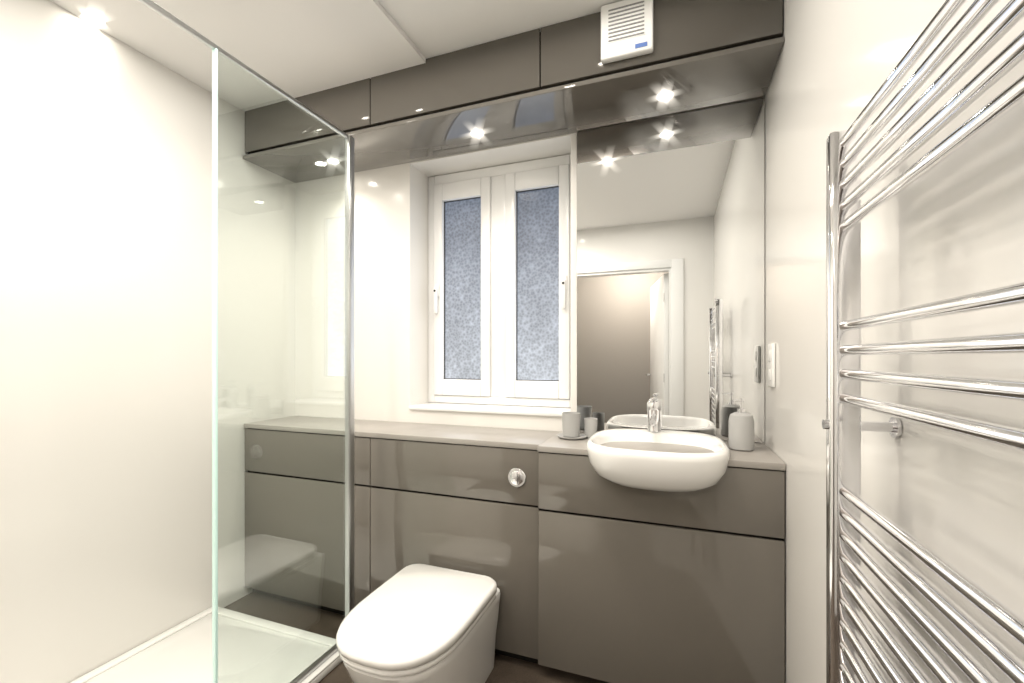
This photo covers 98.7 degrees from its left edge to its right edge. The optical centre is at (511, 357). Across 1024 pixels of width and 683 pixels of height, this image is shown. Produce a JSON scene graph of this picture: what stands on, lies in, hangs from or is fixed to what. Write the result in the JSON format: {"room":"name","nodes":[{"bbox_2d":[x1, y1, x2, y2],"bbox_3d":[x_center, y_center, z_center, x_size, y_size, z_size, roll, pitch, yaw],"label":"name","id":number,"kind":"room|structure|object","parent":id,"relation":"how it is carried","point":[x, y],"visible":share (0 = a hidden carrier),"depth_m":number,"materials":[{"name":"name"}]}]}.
{"room":"bathroom","nodes":[
{"label":"bathroom","id":0,"kind":"room"},
{"bbox_2d":[0,0,294,682],"bbox_3d":[-1.690,-0.030,1.507,0.200,2.430,2.755,0,0,20],"label":"wall","id":1,"kind":"structure","parent":0,"point":[105,347],"depth_m":1.68,"materials":[{"name":"white"}]},
{"bbox_2d":[50,0,621,111],"bbox_3d":[-0.504,-1.285,1.069,2.930,0.120,2.755,0,0,20],"label":"ceiling","id":2,"kind":"structure","parent":0,"point":[295,48],"depth_m":1.66,"materials":[{"name":"white paint"}]},
{"bbox_2d":[80,11,105,26],"bbox_3d":[-1.509,-1.222,1.587,0.068,0.004,0.068,0,0,20],"label":"recessed light","id":3,"kind":"object","parent":2,"relation":"in","point":[93,18],"visible":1,"depth_m":1.58,"materials":[{"name":"white plastic"}]},
{"bbox_2d":[243,0,783,182],"bbox_3d":[-0.187,-1.114,1.925,2.326,0.258,0.324,0,0,20],"label":"overhead cabinet","id":4,"kind":"object","parent":2,"relation":"attached to","point":[557,79],"visible":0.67,"depth_m":1.73,"materials":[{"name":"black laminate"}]},
{"bbox_2d":[327,158,339,163],"bbox_3d":[-0.893,-0.982,2.198,0.060,0.004,0.060,0,0,20],"label":"recessed light","id":5,"kind":"object","parent":4,"relation":"attached to","point":[329,161],"depth_m":2.20,"materials":[{"name":"white plastic"}]},
{"bbox_2d":[470,129,483,136],"bbox_3d":[-0.152,-0.982,1.924,0.060,0.004,0.060,0,0,20],"label":"recessed light","id":6,"kind":"object","parent":4,"relation":"attached to","point":[477,133],"visible":1,"depth_m":1.92,"materials":[{"name":"white plastic"}]},
{"bbox_2d":[601,0,652,63],"bbox_3d":[0.398,-1.143,1.529,0.176,0.192,0.033,0,0,20],"label":"vent","id":7,"kind":"object","parent":4,"relation":"attached to","point":[626,29],"visible":1,"depth_m":1.52,"materials":[{"name":"white plastic"}]},
{"bbox_2d":[657,91,673,100],"bbox_3d":[0.574,-0.982,1.649,0.060,0.004,0.060,0,0,20],"label":"recessed light","id":8,"kind":"object","parent":4,"relation":"attached to","point":[664,95],"visible":1,"depth_m":1.65,"materials":[{"name":"white plastic"}]},
{"bbox_2d":[226,592,608,682],"bbox_3d":[-0.504,1.225,1.069,2.930,0.080,2.755,0,0,20],"label":"floor","id":9,"kind":"structure","parent":0,"point":[507,669],"depth_m":1.72,"materials":[{"name":"tile"}]},
{"bbox_2d":[70,606,341,682],"bbox_3d":[-1.278,1.165,1.185,0.790,0.040,1.535,0,0,20],"label":"shower tray","id":10,"kind":"object","parent":9,"relation":"on","point":[181,652],"depth_m":1.70,"materials":[{"name":"white ceramic"}]},
{"bbox_2d":[139,0,353,682],"bbox_3d":[-0.990,0.114,0.912,0.040,2.060,1.917,0,0,20],"label":"screen","id":11,"kind":"object","parent":10,"relation":"on","point":[348,381],"visible":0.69,"depth_m":1.48,"materials":[{"name":"clear glass"}]},
{"bbox_2d":[336,564,499,682],"bbox_3d":[-0.314,1.008,1.500,0.402,0.354,0.577,0,0,20],"label":"toilet","id":12,"kind":"object","parent":9,"relation":"on","point":[418,623],"visible":1,"depth_m":1.41,"materials":[{"name":"white ceramic"}]},
{"bbox_2d":[244,424,785,682],"bbox_3d":[-0.189,0.766,1.918,2.326,0.838,0.341,0,0,20],"label":"bathroom vanity","id":13,"kind":"object","parent":9,"relation":"on","point":[653,552],"depth_m":1.59,"materials":[{"name":"grey"}]},
{"bbox_2d":[250,416,785,467],"bbox_3d":[-0.190,0.336,1.916,2.326,0.022,0.345,0,0,20],"label":"countertop","id":14,"kind":"structure","parent":13,"relation":"on","point":[678,447],"depth_m":1.71,"materials":[{"name":"beige stone"}]},
{"bbox_2d":[557,433,586,439],"bbox_3d":[0.245,0.319,1.791,0.122,0.010,0.122,0,0,20],"label":"soap dish","id":15,"kind":"object","parent":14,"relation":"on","point":[580,437],"visible":0.67,"depth_m":1.76,"materials":[{"name":"grey ceramic"}]},
{"bbox_2d":[562,412,579,437],"bbox_3d":[0.241,0.271,1.793,0.075,0.095,0.075,0,0,20],"label":"tumbler","id":16,"kind":"object","parent":15,"relation":"on","point":[571,424],"visible":0.98,"depth_m":1.76,"materials":[{"name":"grey ceramic"}]},
{"bbox_2d":[584,417,597,437],"bbox_3d":[0.323,0.285,1.800,0.054,0.078,0.054,0,0,20],"label":"brush holder","id":17,"kind":"object","parent":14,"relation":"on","point":[590,426],"visible":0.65,"depth_m":1.78,"materials":[{"name":"grey ceramic"}]},
{"bbox_2d":[586,396,729,492],"bbox_3d":[0.513,0.296,1.573,0.470,0.288,0.467,0,0,20],"label":"basin","id":18,"kind":"object","parent":14,"relation":"in","point":[652,459],"depth_m":1.42,"materials":[{"name":"white ceramic"}]},
{"bbox_2d":[728,398,753,450],"bbox_3d":[0.816,0.234,1.566,0.082,0.181,0.082,0,0,20],"label":"soap dispenser","id":19,"kind":"object","parent":14,"relation":"on","point":[740,429],"visible":1,"depth_m":1.53,"materials":[{"name":"grey"}]},
{"bbox_2d":[295,99,764,443],"bbox_3d":[-0.081,-0.030,2.211,2.330,2.430,0.280,0,0,20],"label":"wall","id":20,"kind":"structure","parent":0,"point":[390,293],"depth_m":2.29,"materials":[{"name":"white paint"}]},
{"bbox_2d":[409,402,570,416],"bbox_3d":[-0.089,0.250,2.186,0.824,0.020,0.252,0,0,20],"label":"window sill","id":21,"kind":"structure","parent":20,"relation":"attached to","point":[503,409],"depth_m":2.10,"materials":[{"name":"white plastic"}]},
{"bbox_2d":[428,154,570,407],"bbox_3d":[-0.065,-0.370,2.252,0.822,1.218,0.110,0,0,20],"label":"window","id":22,"kind":"structure","parent":20,"relation":"in","point":[499,285],"depth_m":2.23,"materials":[{"name":"white plastic"}]},
{"bbox_2d":[577,99,763,442],"bbox_3d":[0.621,-0.331,1.796,0.719,1.304,0.006,0,0,20],"label":"mirror","id":23,"kind":"object","parent":20,"relation":"attached to","point":[670,263],"visible":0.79,"depth_m":1.78,"materials":[{"name":"silver mirror"}]},
{"bbox_2d":[765,0,1023,682],"bbox_3d":[0.683,-0.030,0.630,0.200,2.430,2.755,0,0,20],"label":"wall","id":24,"kind":"structure","parent":0,"point":[951,226],"depth_m":0.68,"materials":[{"name":"white paint"}]},
{"bbox_2d":[768,343,774,386],"bbox_3d":[0.905,0.025,1.537,0.012,0.150,0.086,0,0,20],"label":"light switch","id":25,"kind":"object","parent":24,"relation":"attached to","point":[771,365],"visible":1,"depth_m":1.51,"materials":[{"name":"white plastic"}]},
{"bbox_2d":[822,0,1023,682],"bbox_3d":[0.459,0.233,0.455,0.096,1.185,0.542,0,0,20],"label":"towel rail","id":26,"kind":"object","parent":24,"relation":"attached to","point":[847,504],"visible":1,"depth_m":0.51,"materials":[{"name":"silver metal"}]}
]}

